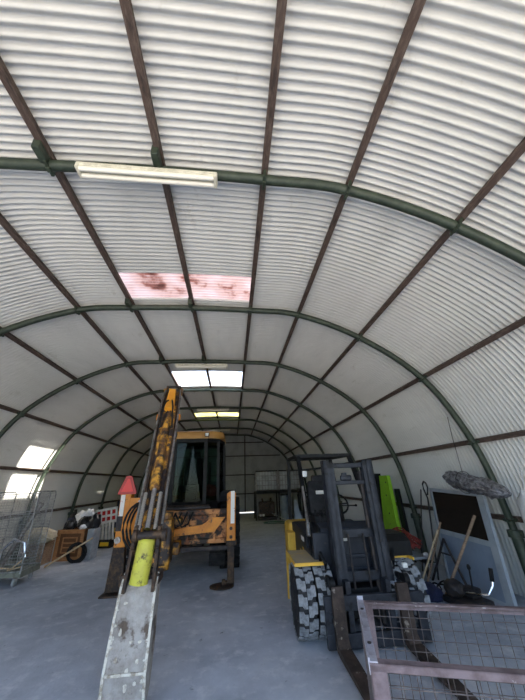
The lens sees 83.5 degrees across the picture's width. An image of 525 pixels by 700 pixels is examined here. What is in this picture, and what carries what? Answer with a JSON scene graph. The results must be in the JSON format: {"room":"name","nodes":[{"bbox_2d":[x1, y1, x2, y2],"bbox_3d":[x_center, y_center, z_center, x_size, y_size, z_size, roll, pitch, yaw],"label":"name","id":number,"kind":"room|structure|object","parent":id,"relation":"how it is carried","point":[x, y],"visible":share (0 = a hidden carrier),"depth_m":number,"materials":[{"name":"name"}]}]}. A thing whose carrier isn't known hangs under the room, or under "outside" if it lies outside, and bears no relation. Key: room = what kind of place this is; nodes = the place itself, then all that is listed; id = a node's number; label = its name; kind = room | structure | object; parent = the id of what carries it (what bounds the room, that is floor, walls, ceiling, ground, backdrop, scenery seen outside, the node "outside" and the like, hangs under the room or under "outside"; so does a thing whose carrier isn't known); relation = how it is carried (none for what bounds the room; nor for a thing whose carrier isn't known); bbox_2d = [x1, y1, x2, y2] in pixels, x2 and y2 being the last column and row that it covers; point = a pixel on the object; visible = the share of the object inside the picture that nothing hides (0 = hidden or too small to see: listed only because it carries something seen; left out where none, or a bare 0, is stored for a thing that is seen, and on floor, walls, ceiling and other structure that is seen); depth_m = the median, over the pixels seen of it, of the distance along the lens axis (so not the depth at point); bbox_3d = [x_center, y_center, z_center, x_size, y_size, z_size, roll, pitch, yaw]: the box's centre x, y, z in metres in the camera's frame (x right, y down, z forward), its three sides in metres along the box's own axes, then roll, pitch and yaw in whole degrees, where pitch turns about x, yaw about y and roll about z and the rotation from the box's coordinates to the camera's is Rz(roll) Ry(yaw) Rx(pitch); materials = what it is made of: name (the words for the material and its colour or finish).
{"room":"machinery storage shed","nodes":[
{"label":"machinery storage shed","id":0,"kind":"room"},
{"bbox_2d":[0,409,148,557],"bbox_3d":[-6.388,3.911,8.209,0.929,3.454,21.994,1,-24,-6],"label":"wall","id":1,"kind":"structure","parent":0,"point":[28,443],"depth_m":9.50,"materials":[{"name":"metal"}]},
{"bbox_2d":[1,497,135,519],"bbox_3d":[-6.699,4.473,7.911,0.069,0.074,21.934,1,-24,-6],"label":"trim","id":2,"kind":"structure","parent":1,"relation":"attached to","point":[84,505],"depth_m":10.47,"materials":[{"name":"brown metal"}]},
{"bbox_2d":[0,466,141,477],"bbox_3d":[-6.525,3.428,8.403,0.081,0.084,21.934,1,-24,-6],"label":"trim","id":3,"kind":"structure","parent":1,"relation":"attached to","point":[1,467],"depth_m":9.36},
{"bbox_2d":[0,404,148,455],"bbox_3d":[-5.952,2.382,8.935,0.091,0.092,21.934,1,-24,-6],"label":"trim","id":4,"kind":"structure","parent":1,"relation":"attached to","point":[3,407],"depth_m":8.41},
{"bbox_2d":[135,433,301,512],"bbox_3d":[-2.722,7.750,18.978,10.685,5.000,0.030,1,-24,-6],"label":"wall","id":5,"kind":"structure","parent":0,"point":[234,465],"depth_m":19.15,"materials":[{"name":"metal"}]},
{"bbox_2d":[0,326,153,430],"bbox_3d":[-4.914,1.635,9.381,0.090,0.088,21.934,1,-24,-6],"label":"trim","id":6,"kind":"structure","parent":5,"relation":"attached to","point":[9,335],"depth_m":6.65,"materials":[{"name":"black metal"}]},
{"bbox_2d":[0,213,185,429],"bbox_3d":[-3.780,1.215,9.688,0.081,0.077,21.934,1,-24,-6],"label":"trim","id":7,"kind":"structure","parent":5,"relation":"attached to","point":[4,223],"depth_m":4.65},
{"bbox_2d":[0,56,203,430],"bbox_3d":[-2.849,1.151,9.812,0.070,0.065,21.934,1,-24,-6],"label":"trim","id":8,"kind":"structure","parent":5,"relation":"attached to","point":[6,78],"depth_m":3.32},
{"bbox_2d":[119,0,220,431],"bbox_3d":[-1.766,1.138,9.930,0.068,0.062,21.934,1,-24,-6],"label":"trim","id":9,"kind":"structure","parent":5,"relation":"attached to","point":[126,5],"depth_m":2.70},
{"bbox_2d":[144,474,253,477],"bbox_3d":[-2.707,8.028,18.793,9.356,0.060,0.070,1,-24,-6],"label":"trim","id":10,"kind":"structure","parent":5,"relation":"attached to","point":[237,474],"depth_m":18.84,"materials":[{"name":"metal"}]},
{"bbox_2d":[139,492,292,497],"bbox_3d":[-2.673,9.030,18.342,9.726,0.060,0.070,1,-24,-6],"label":"trim","id":11,"kind":"structure","parent":5,"relation":"attached to","point":[291,492],"depth_m":18.48,"materials":[{"name":"metal"}]},
{"bbox_2d":[136,434,302,510],"bbox_3d":[-2.716,7.834,18.913,10.320,4.798,0.240,1,-24,-6],"label":"trim","id":12,"kind":"structure","parent":5,"relation":"attached to","point":[224,434],"depth_m":19.77,"materials":[{"name":"green paint"}]},
{"bbox_2d":[176,455,279,457],"bbox_3d":[-2.742,6.979,19.264,7.872,0.060,0.070,1,-24,-6],"label":"trim","id":13,"kind":"structure","parent":5,"relation":"attached to","point":[239,455],"depth_m":19.37,"materials":[{"name":"metal"}]},
{"bbox_2d":[244,436,245,511],"bbox_3d":[-1.134,7.911,19.029,0.070,4.550,0.070,1,-24,-6],"label":"trim","id":14,"kind":"structure","parent":5,"relation":"attached to","point":[244,436],"depth_m":18.92,"materials":[{"name":"metal"}]},
{"bbox_2d":[226,442,263,442],"bbox_3d":[-2.768,6.205,19.613,5.702,0.060,0.070,1,-24,-6],"label":"trim","id":15,"kind":"structure","parent":5,"relation":"attached to","point":[226,442],"depth_m":19.73,"materials":[{"name":"metal"}]},
{"bbox_2d":[237,0,286,433],"bbox_3d":[-0.682,1.174,10.025,0.070,0.065,21.934,1,-24,-6],"label":"trim","id":16,"kind":"structure","parent":5,"relation":"attached to","point":[281,6],"depth_m":2.77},
{"bbox_2d":[251,0,425,434],"bbox_3d":[0.254,1.257,10.083,0.081,0.077,21.934,1,-24,-6],"label":"trim","id":17,"kind":"structure","parent":5,"relation":"attached to","point":[417,7],"depth_m":2.74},
{"bbox_2d":[268,137,524,441],"bbox_3d":[1.417,1.700,10.002,0.090,0.088,21.934,1,-24,-6],"label":"trim","id":18,"kind":"structure","parent":5,"relation":"attached to","point":[519,150],"depth_m":3.47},
{"bbox_2d":[0,0,524,454],"bbox_3d":[-1.747,1.742,9.669,8.616,1.468,21.994,1,-24,-6],"label":"ceiling","id":19,"kind":"structure","parent":0,"point":[453,112],"depth_m":3.30,"materials":[{"name":"paint"}]},
{"bbox_2d":[119,273,250,300],"bbox_3d":[-1.272,-1.095,5.129,2.184,0.070,0.800,1,-24,-6],"label":"window","id":20,"kind":"structure","parent":19,"relation":"attached to","point":[168,285],"depth_m":5.09,"materials":[{"name":"pink plastic"}]},
{"bbox_2d":[175,364,227,368],"bbox_3d":[-1.609,0.426,7.757,1.360,0.098,0.135,1,-24,-6],"label":"fluorescent light","id":21,"kind":"object","parent":19,"relation":"hanging from","point":[219,366],"visible":1,"depth_m":7.72,"materials":[{"name":"plastic"}]},
{"bbox_2d":[197,409,228,411],"bbox_3d":[-2.088,2.539,12.418,1.360,0.098,0.135,1,-24,-6],"label":"fluorescent light","id":22,"kind":"object","parent":19,"relation":"attached to","point":[198,410],"visible":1,"depth_m":12.37,"materials":[{"name":"metal"}]},
{"bbox_2d":[194,413,238,416],"bbox_3d":[-2.240,3.171,14.542,2.184,0.070,1.000,1,-24,-6],"label":"window","id":23,"kind":"structure","parent":19,"relation":"attached to","point":[196,414],"depth_m":14.61,"materials":[{"name":"plastic"}]},
{"bbox_2d":[207,429,229,430],"bbox_3d":[-2.577,4.697,17.180,1.360,0.098,0.135,1,-24,-6],"label":"fluorescent light","id":24,"kind":"object","parent":19,"relation":"attached to","point":[209,429],"visible":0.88,"depth_m":17.14,"materials":[{"name":"metal"}]},
{"bbox_2d":[0,511,524,699],"bbox_3d":[-1.617,5.575,7.945,11.200,0.150,22.194,1,-24,-6],"label":"floor","id":25,"kind":"structure","parent":0,"point":[239,642],"depth_m":3.50,"materials":[{"name":"grey concrete"}]},
{"bbox_2d":[0,491,50,564],"bbox_3d":[-5.756,4.220,6.847,0.854,1.672,0.648,0,-24,-4],"label":"roll cage","id":26,"kind":"object","parent":25,"relation":"on","point":[18,511],"visible":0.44,"depth_m":6.96,"materials":[{"name":"metal"}]},
{"bbox_2d":[0,490,56,586],"bbox_3d":[-5.447,3.910,6.181,1.384,1.672,0.748,2,-24,-8],"label":"roll cage","id":27,"kind":"object","parent":25,"relation":"on","point":[25,569],"visible":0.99,"depth_m":6.20,"materials":[{"name":"metal"}]},
{"bbox_2d":[0,560,21,570],"bbox_3d":[-5.086,4.251,5.766,0.600,0.176,0.136,9,-27,-24],"label":"rope","id":28,"kind":"object","parent":27,"relation":"on","point":[7,569],"visible":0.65,"depth_m":5.79,"materials":[{"name":"beige fabric"}]},
{"bbox_2d":[0,538,26,561],"bbox_3d":[-5.117,4.168,6.040,0.539,0.549,0.070,2,-24,-8],"label":"exhaust pipe","id":29,"kind":"object","parent":27,"relation":"on","point":[15,539],"visible":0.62,"depth_m":6.07,"materials":[{"name":"white metal"}]},
{"bbox_2d":[0,502,43,567],"bbox_3d":[-5.193,3.972,6.362,0.572,1.188,0.112,2,-25,-9],"label":"pipe","id":30,"kind":"object","parent":27,"relation":"on","point":[40,505],"visible":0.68,"depth_m":6.31,"materials":[{"name":"metal"}]},
{"bbox_2d":[26,540,54,565],"bbox_3d":[-5.632,5.120,7.400,0.380,0.480,0.620,1,-24,-6],"label":"crate","id":31,"kind":"object","parent":25,"relation":"on","point":[48,548],"visible":0.31,"depth_m":7.39,"materials":[{"name":"brown wood"}]},
{"bbox_2d":[22,527,57,543],"bbox_3d":[-5.633,4.687,7.452,0.757,0.338,0.753,7,-26,-19],"label":"sack","id":32,"kind":"object","parent":31,"relation":"on","point":[51,534],"visible":0.56,"depth_m":7.26,"materials":[{"name":"beige fabric"}]},
{"bbox_2d":[44,537,92,567],"bbox_3d":[-4.713,4.927,7.163,0.982,0.573,0.040,3,-25,-10],"label":"pole","id":33,"kind":"object","parent":25,"relation":"on","point":[92,537],"visible":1,"depth_m":7.14,"materials":[{"name":"brown wood"}]},
{"bbox_2d":[51,527,90,561],"bbox_3d":[-5.072,5.210,7.910,0.740,0.700,0.465,-3,-24,2],"label":"wooden box","id":34,"kind":"object","parent":25,"relation":"on","point":[65,539],"visible":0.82,"depth_m":7.75,"materials":[{"name":"brown wood"}]},
{"bbox_2d":[65,519,76,529],"bbox_3d":[-5.214,4.737,8.015,0.286,0.257,0.285,1,-24,-6],"label":"bag","id":35,"kind":"object","parent":34,"relation":"on","point":[71,524],"visible":1,"depth_m":7.94,"materials":[{"name":"black plastic"}]},
{"bbox_2d":[75,510,85,523],"bbox_3d":[-5.117,4.730,8.338,0.367,0.328,0.226,1,-24,-6],"label":"plastic bag","id":36,"kind":"object","parent":34,"relation":"on","point":[81,514],"visible":0.45,"depth_m":8.28,"materials":[{"name":"white plastic"}]},
{"bbox_2d":[77,516,91,528],"bbox_3d":[-4.884,4.745,8.135,0.382,0.320,0.372,1,-24,-6],"label":"bag","id":37,"kind":"object","parent":34,"relation":"on","point":[85,520],"visible":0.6,"depth_m":8.02,"materials":[{"name":"black plastic"}]},
{"bbox_2d":[85,508,95,515],"bbox_3d":[-4.759,4.462,8.095,0.261,0.196,0.192,-7,-25,11],"label":"plastic bag","id":38,"kind":"object","parent":37,"relation":"on","point":[89,512],"visible":1,"depth_m":8.04,"materials":[{"name":"white plastic"}]},
{"bbox_2d":[69,509,77,526],"bbox_3d":[-5.652,5.356,8.703,0.280,1.120,0.280,1,-24,-6],"label":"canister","id":39,"kind":"object","parent":25,"relation":"on","point":[72,515],"visible":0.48,"depth_m":8.79,"materials":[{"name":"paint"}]},
{"bbox_2d":[66,542,86,562],"bbox_3d":[-4.724,5.155,7.472,0.462,0.468,0.235,11,-27,-27],"label":"tire","id":40,"kind":"object","parent":25,"relation":"on","point":[84,548],"visible":0.92,"depth_m":7.44,"materials":[{"name":"black rubber"}]},
{"bbox_2d":[84,527,100,559],"bbox_3d":[-4.547,5.151,7.844,0.180,0.680,0.332,-3,-24,2],"label":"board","id":41,"kind":"object","parent":25,"relation":"on","point":[92,545],"visible":0.8,"depth_m":7.78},
{"bbox_2d":[90,513,100,527],"bbox_3d":[-4.600,4.701,8.116,0.272,0.367,0.294,1,-24,-6],"label":"bag","id":42,"kind":"object","parent":41,"relation":"on","point":[95,521],"visible":1,"depth_m":8.04,"materials":[{"name":"black plastic"}]},
{"bbox_2d":[98,539,113,548],"bbox_3d":[-4.930,6.040,9.156,0.480,0.200,0.290,-4,-24,4],"label":"block","id":43,"kind":"object","parent":25,"relation":"on","point":[103,544],"visible":0.97,"depth_m":9.05,"materials":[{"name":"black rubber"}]},
{"bbox_2d":[96,506,117,539],"bbox_3d":[-5.221,5.839,9.796,0.902,1.098,0.500,-5,-24,7],"label":"barrier","id":44,"kind":"object","parent":25,"relation":"on","point":[110,511],"visible":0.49,"depth_m":9.84,"materials":[{"name":"white plastic"}]},
{"bbox_2d":[111,500,119,538],"bbox_3d":[-5.065,5.940,10.241,0.320,1.280,0.320,1,-24,-6],"label":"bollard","id":45,"kind":"object","parent":25,"relation":"on","point":[118,501],"visible":0.14,"depth_m":10.23,"materials":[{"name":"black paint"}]},
{"bbox_2d":[98,386,239,699],"bbox_3d":[-1.739,3.238,7.051,2.528,3.393,8.999,1,-24,-6],"label":"backhoe loader","id":46,"kind":"object","parent":25,"relation":"on","point":[151,528],"visible":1,"depth_m":4.83,"materials":[{"name":"metal"}]},
{"bbox_2d":[258,498,276,520],"bbox_3d":[0.219,7.925,14.711,0.870,0.960,0.805,1,-24,-6],"label":"engine","id":47,"kind":"object","parent":25,"relation":"on","point":[266,508],"visible":0.97,"depth_m":14.41,"materials":[{"name":"metal"}]},
{"bbox_2d":[264,521,284,523],"bbox_3d":[0.927,7.746,13.231,1.725,0.065,0.717,-11,-26,19],"label":"garden hose","id":48,"kind":"object","parent":25,"relation":"on","point":[268,521],"visible":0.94,"depth_m":13.26,"materials":[{"name":"teal"}]},
{"bbox_2d":[254,490,304,520],"bbox_3d":[0.811,7.950,15.127,2.430,1.260,1.040,1,-24,-6],"label":"rack","id":49,"kind":"object","parent":25,"relation":"on","point":[298,491],"visible":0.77,"depth_m":14.88,"materials":[{"name":"black metal"}]},
{"bbox_2d":[254,470,277,491],"bbox_3d":[0.175,6.912,15.516,1.140,0.980,0.970,1,-24,-6],"label":"tank","id":50,"kind":"object","parent":49,"relation":"on","point":[265,481],"visible":1,"depth_m":15.13,"materials":[{"name":"plastic"}]},
{"bbox_2d":[276,470,300,490],"bbox_3d":[1.370,6.924,15.633,1.140,0.980,0.970,1,-24,-6],"label":"tank","id":51,"kind":"object","parent":49,"relation":"on","point":[281,474],"visible":0.63,"depth_m":15.26,"materials":[{"name":"white plastic"}]},
{"bbox_2d":[279,494,287,520],"bbox_3d":[1.142,7.674,14.393,0.580,1.140,0.580,1,-24,-6],"label":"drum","id":52,"kind":"object","parent":25,"relation":"on","point":[283,497],"visible":0.63,"depth_m":14.20,"materials":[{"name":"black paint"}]},
{"bbox_2d":[294,500,301,518],"bbox_3d":[1.585,7.093,12.902,0.378,0.950,0.125,1,-24,-6],"label":"board","id":53,"kind":"object","parent":25,"relation":"on","point":[297,514],"visible":0.64,"depth_m":12.88,"materials":[{"name":"blue"}]},
{"bbox_2d":[374,474,383,521],"bbox_3d":[3.117,4.319,7.907,0.203,1.824,0.590,1,-24,-6],"label":"panel","id":54,"kind":"object","parent":25,"relation":"on","point":[375,475],"visible":0.1,"depth_m":7.90,"materials":[{"name":"black paint"}]},
{"bbox_2d":[284,453,477,699],"bbox_3d":[1.133,2.622,4.392,1.597,2.154,3.690,0,-24,-4],"label":"forklift","id":55,"kind":"object","parent":25,"relation":"on","point":[333,559],"visible":0.97,"depth_m":3.62,"materials":[{"name":"metal"}]},
{"bbox_2d":[301,471,306,476],"bbox_3d":[0.675,1.998,4.737,0.086,0.100,0.086,1,-24,-6],"label":"work lamp","id":56,"kind":"object","parent":55,"relation":"attached to","point":[304,473],"depth_m":4.70,"materials":[{"name":"white plastic"}]},
{"bbox_2d":[401,562,407,567],"bbox_3d":[1.716,2.597,3.550,0.060,0.050,0.050,0,-24,-4],"label":"marker lamp","id":57,"kind":"object","parent":55,"relation":"attached to","point":[404,564],"depth_m":3.53,"materials":[{"name":"white plastic"}]},
{"bbox_2d":[379,475,401,531],"bbox_3d":[3.192,4.094,7.338,0.150,1.763,0.840,1,-24,-6],"label":"panel","id":58,"kind":"object","parent":25,"relation":"on","point":[391,520],"visible":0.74,"depth_m":7.38,"materials":[{"name":"metal"}]},
{"bbox_2d":[394,489,416,562],"bbox_3d":[3.323,4.051,6.875,0.120,1.452,0.380,1,-24,-6],"label":"board","id":59,"kind":"object","parent":25,"relation":"on","point":[401,510],"visible":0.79,"depth_m":6.97,"materials":[{"name":"paint"}]},
{"bbox_2d":[411,551,430,577],"bbox_3d":[2.767,4.256,5.940,0.550,0.340,1.250,3,-25,-11],"label":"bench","id":60,"kind":"object","parent":25,"relation":"on","point":[417,556],"visible":0.15,"depth_m":5.48,"materials":[{"name":"metal"}]},
{"bbox_2d":[420,489,422,570],"bbox_3d":[3.299,3.697,6.090,0.359,1.456,0.028,-2,-24,-1],"label":"rod","id":61,"kind":"object","parent":25,"relation":"on","point":[420,489],"visible":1,"depth_m":6.08,"materials":[{"name":"metal"}]},
{"bbox_2d":[422,529,438,578],"bbox_3d":[2.967,3.675,5.223,0.587,0.818,0.032,1,-24,-7],"label":"wooden stick","id":62,"kind":"object","parent":25,"relation":"on","point":[437,530],"visible":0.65,"depth_m":5.23,"materials":[{"name":"brown wood"}]},
{"bbox_2d":[422,481,439,579],"bbox_3d":[3.296,3.421,5.687,0.150,1.629,0.384,-22,-31,37],"label":"bar","id":63,"kind":"object","parent":25,"relation":"on","point":[423,482],"visible":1,"depth_m":5.75,"materials":[{"name":"metal"}]},
{"bbox_2d":[427,522,440,581],"bbox_3d":[3.151,3.689,5.390,0.552,0.918,0.036,2,-24,-8],"label":"wooden stick","id":64,"kind":"object","parent":25,"relation":"on","point":[439,526],"visible":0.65,"depth_m":5.36,"materials":[{"name":"brown wood"}]},
{"bbox_2d":[425,581,443,602],"bbox_3d":[2.558,3.671,4.477,0.306,0.221,0.376,1,-24,-6],"label":"bag","id":65,"kind":"object","parent":25,"relation":"on","point":[435,593],"visible":0.62,"depth_m":4.36,"materials":[{"name":"fabric"}]},
{"bbox_2d":[432,580,443,589],"bbox_3d":[2.762,3.812,4.731,0.536,0.179,0.219,-24,-32,39],"label":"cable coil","id":66,"kind":"object","parent":25,"relation":"on","point":[440,582],"visible":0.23,"depth_m":4.72,"materials":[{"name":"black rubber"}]},
{"bbox_2d":[357,595,524,699],"bbox_3d":[1.428,2.144,1.728,1.508,0.820,0.960,-7,-25,11],"label":"mesh stillage","id":67,"kind":"object","parent":25,"relation":"on","point":[378,669],"visible":1,"depth_m":1.97,"materials":[{"name":"paint"}]},
{"bbox_2d":[432,538,466,584],"bbox_3d":[3.139,3.628,5.009,0.099,0.723,0.954,2,-24,-8],"label":"trestle","id":68,"kind":"object","parent":25,"relation":"on","point":[443,541],"visible":0.78,"depth_m":5.13,"materials":[{"name":"metal"}]},
{"bbox_2d":[445,515,475,593],"bbox_3d":[3.134,3.234,4.646,0.737,1.104,0.044,-8,-25,14],"label":"wooden pole","id":69,"kind":"object","parent":25,"relation":"on","point":[474,516],"visible":0.65,"depth_m":4.66,"materials":[{"name":"brown wood"}]},
{"bbox_2d":[442,564,494,605],"bbox_3d":[2.946,3.372,4.231,0.461,0.501,0.619,5,-25,-15],"label":"machine","id":70,"kind":"object","parent":25,"relation":"on","point":[457,593],"visible":0.94,"depth_m":4.19,"materials":[{"name":"metal"}]},
{"bbox_2d":[286,324,524,597],"bbox_3d":[3.044,4.008,9.134,0.929,3.454,21.994,1,-24,-6],"label":"wall","id":71,"kind":"structure","parent":0,"point":[485,387],"depth_m":5.40,"materials":[{"name":"metal"}]},
{"bbox_2d":[74,161,217,187],"bbox_3d":[-1.140,-1.752,2.949,1.360,0.098,0.135,1,-24,-5],"label":"fluorescent light","id":72,"kind":"object","parent":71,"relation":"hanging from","point":[89,170],"visible":1,"depth_m":2.92,"materials":[{"name":"plastic"}]},
{"bbox_2d":[10,387,358,558],"bbox_3d":[-1.731,3.489,9.324,10.320,4.798,0.240,1,-24,-6],"label":"trim","id":73,"kind":"structure","parent":71,"relation":"attached to","point":[210,389],"depth_m":9.86,"materials":[{"name":"green paint"}]},
{"bbox_2d":[67,406,343,519],"bbox_3d":[-1.978,4.575,11.721,10.320,4.798,0.240,1,-24,-6],"label":"trim","id":74,"kind":"structure","parent":71,"relation":"attached to","point":[73,507],"depth_m":12.21,"materials":[{"name":"green paint"}]},
{"bbox_2d":[98,418,316,509],"bbox_3d":[-2.224,5.661,14.118,10.320,4.798,0.240,1,-24,-6],"label":"trim","id":75,"kind":"structure","parent":71,"relation":"attached to","point":[216,419],"depth_m":14.82,"materials":[{"name":"green paint"}]},
{"bbox_2d":[0,356,434,562],"bbox_3d":[-1.481,2.381,6.887,10.320,4.803,0.330,1,-24,-6],"label":"trim","id":76,"kind":"structure","parent":71,"relation":"attached to","point":[416,516],"depth_m":7.48,"materials":[{"name":"green paint"}]},
{"bbox_2d":[129,427,310,514],"bbox_3d":[-2.470,6.748,16.516,10.320,4.798,0.240,1,-24,-6],"label":"trim","id":77,"kind":"structure","parent":71,"relation":"attached to","point":[253,429],"depth_m":17.32,"materials":[{"name":"green paint"}]},
{"bbox_2d":[0,139,524,266],"bbox_3d":[-0.988,0.209,2.093,10.320,4.803,0.330,1,-24,-6],"label":"beam","id":78,"kind":"structure","parent":71,"relation":"attached to","point":[44,162],"depth_m":3.11,"materials":[{"name":"metal"}]},
{"bbox_2d":[0,297,524,574],"bbox_3d":[-1.234,1.295,4.490,10.320,4.803,0.330,1,-24,-6],"label":"roof arch beam","id":79,"kind":"structure","parent":71,"relation":"attached to","point":[517,535],"depth_m":5.24,"materials":[{"name":"metal"}]},
{"bbox_2d":[284,316,524,453],"bbox_3d":[2.507,2.470,9.765,0.091,0.092,21.934,1,-24,-6],"label":"trim","id":80,"kind":"structure","parent":71,"relation":"attached to","point":[520,322],"depth_m":4.73,"materials":[{"name":"black metal"}]},
{"bbox_2d":[300,492,523,522],"bbox_3d":[3.395,4.577,8.901,0.069,0.074,21.934,1,-24,-6],"label":"trim","id":81,"kind":"structure","parent":71,"relation":"attached to","point":[494,516],"depth_m":6.34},
{"bbox_2d":[308,430,524,470],"bbox_3d":[3.151,3.527,9.352,0.081,0.084,21.934,1,-24,-6],"label":"trim","id":82,"kind":"structure","parent":71,"relation":"attached to","point":[521,432],"depth_m":5.38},
{"bbox_2d":[429,488,517,605],"bbox_3d":[3.462,3.200,5.036,0.299,1.488,1.680,1,-24,-6],"label":"door leaf","id":83,"kind":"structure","parent":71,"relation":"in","point":[455,510],"depth_m":4.85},
{"bbox_2d":[442,417,511,499],"bbox_3d":[3.169,1.628,4.590,0.312,1.242,1.176,1,-24,-6],"label":"bundle","id":84,"kind":"object","parent":71,"relation":"hanging from","point":[473,484],"visible":1,"depth_m":4.30,"materials":[{"name":"grey fabric"}]},
{"bbox_2d":[516,470,524,524],"bbox_3d":[3.688,2.140,4.061,0.218,0.902,0.339,1,-24,-6],"label":"sack","id":85,"kind":"object","parent":71,"relation":"hanging from","point":[520,502],"visible":1,"depth_m":4.09,"materials":[{"name":"plastic"}]},
{"bbox_3d":[2.653,4.006,6.033,0.347,0.243,0.986,1,-24,-6],"label":"roll","id":86,"kind":"object","parent":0,"visible":0},
{"bbox_2d":[393,527,421,548],"bbox_3d":[2.896,3.849,6.042,0.313,0.271,1.025,1,-24,-6],"label":"heap","id":87,"kind":"object","parent":86,"relation":"on","point":[413,544],"visible":0.45,"depth_m":5.79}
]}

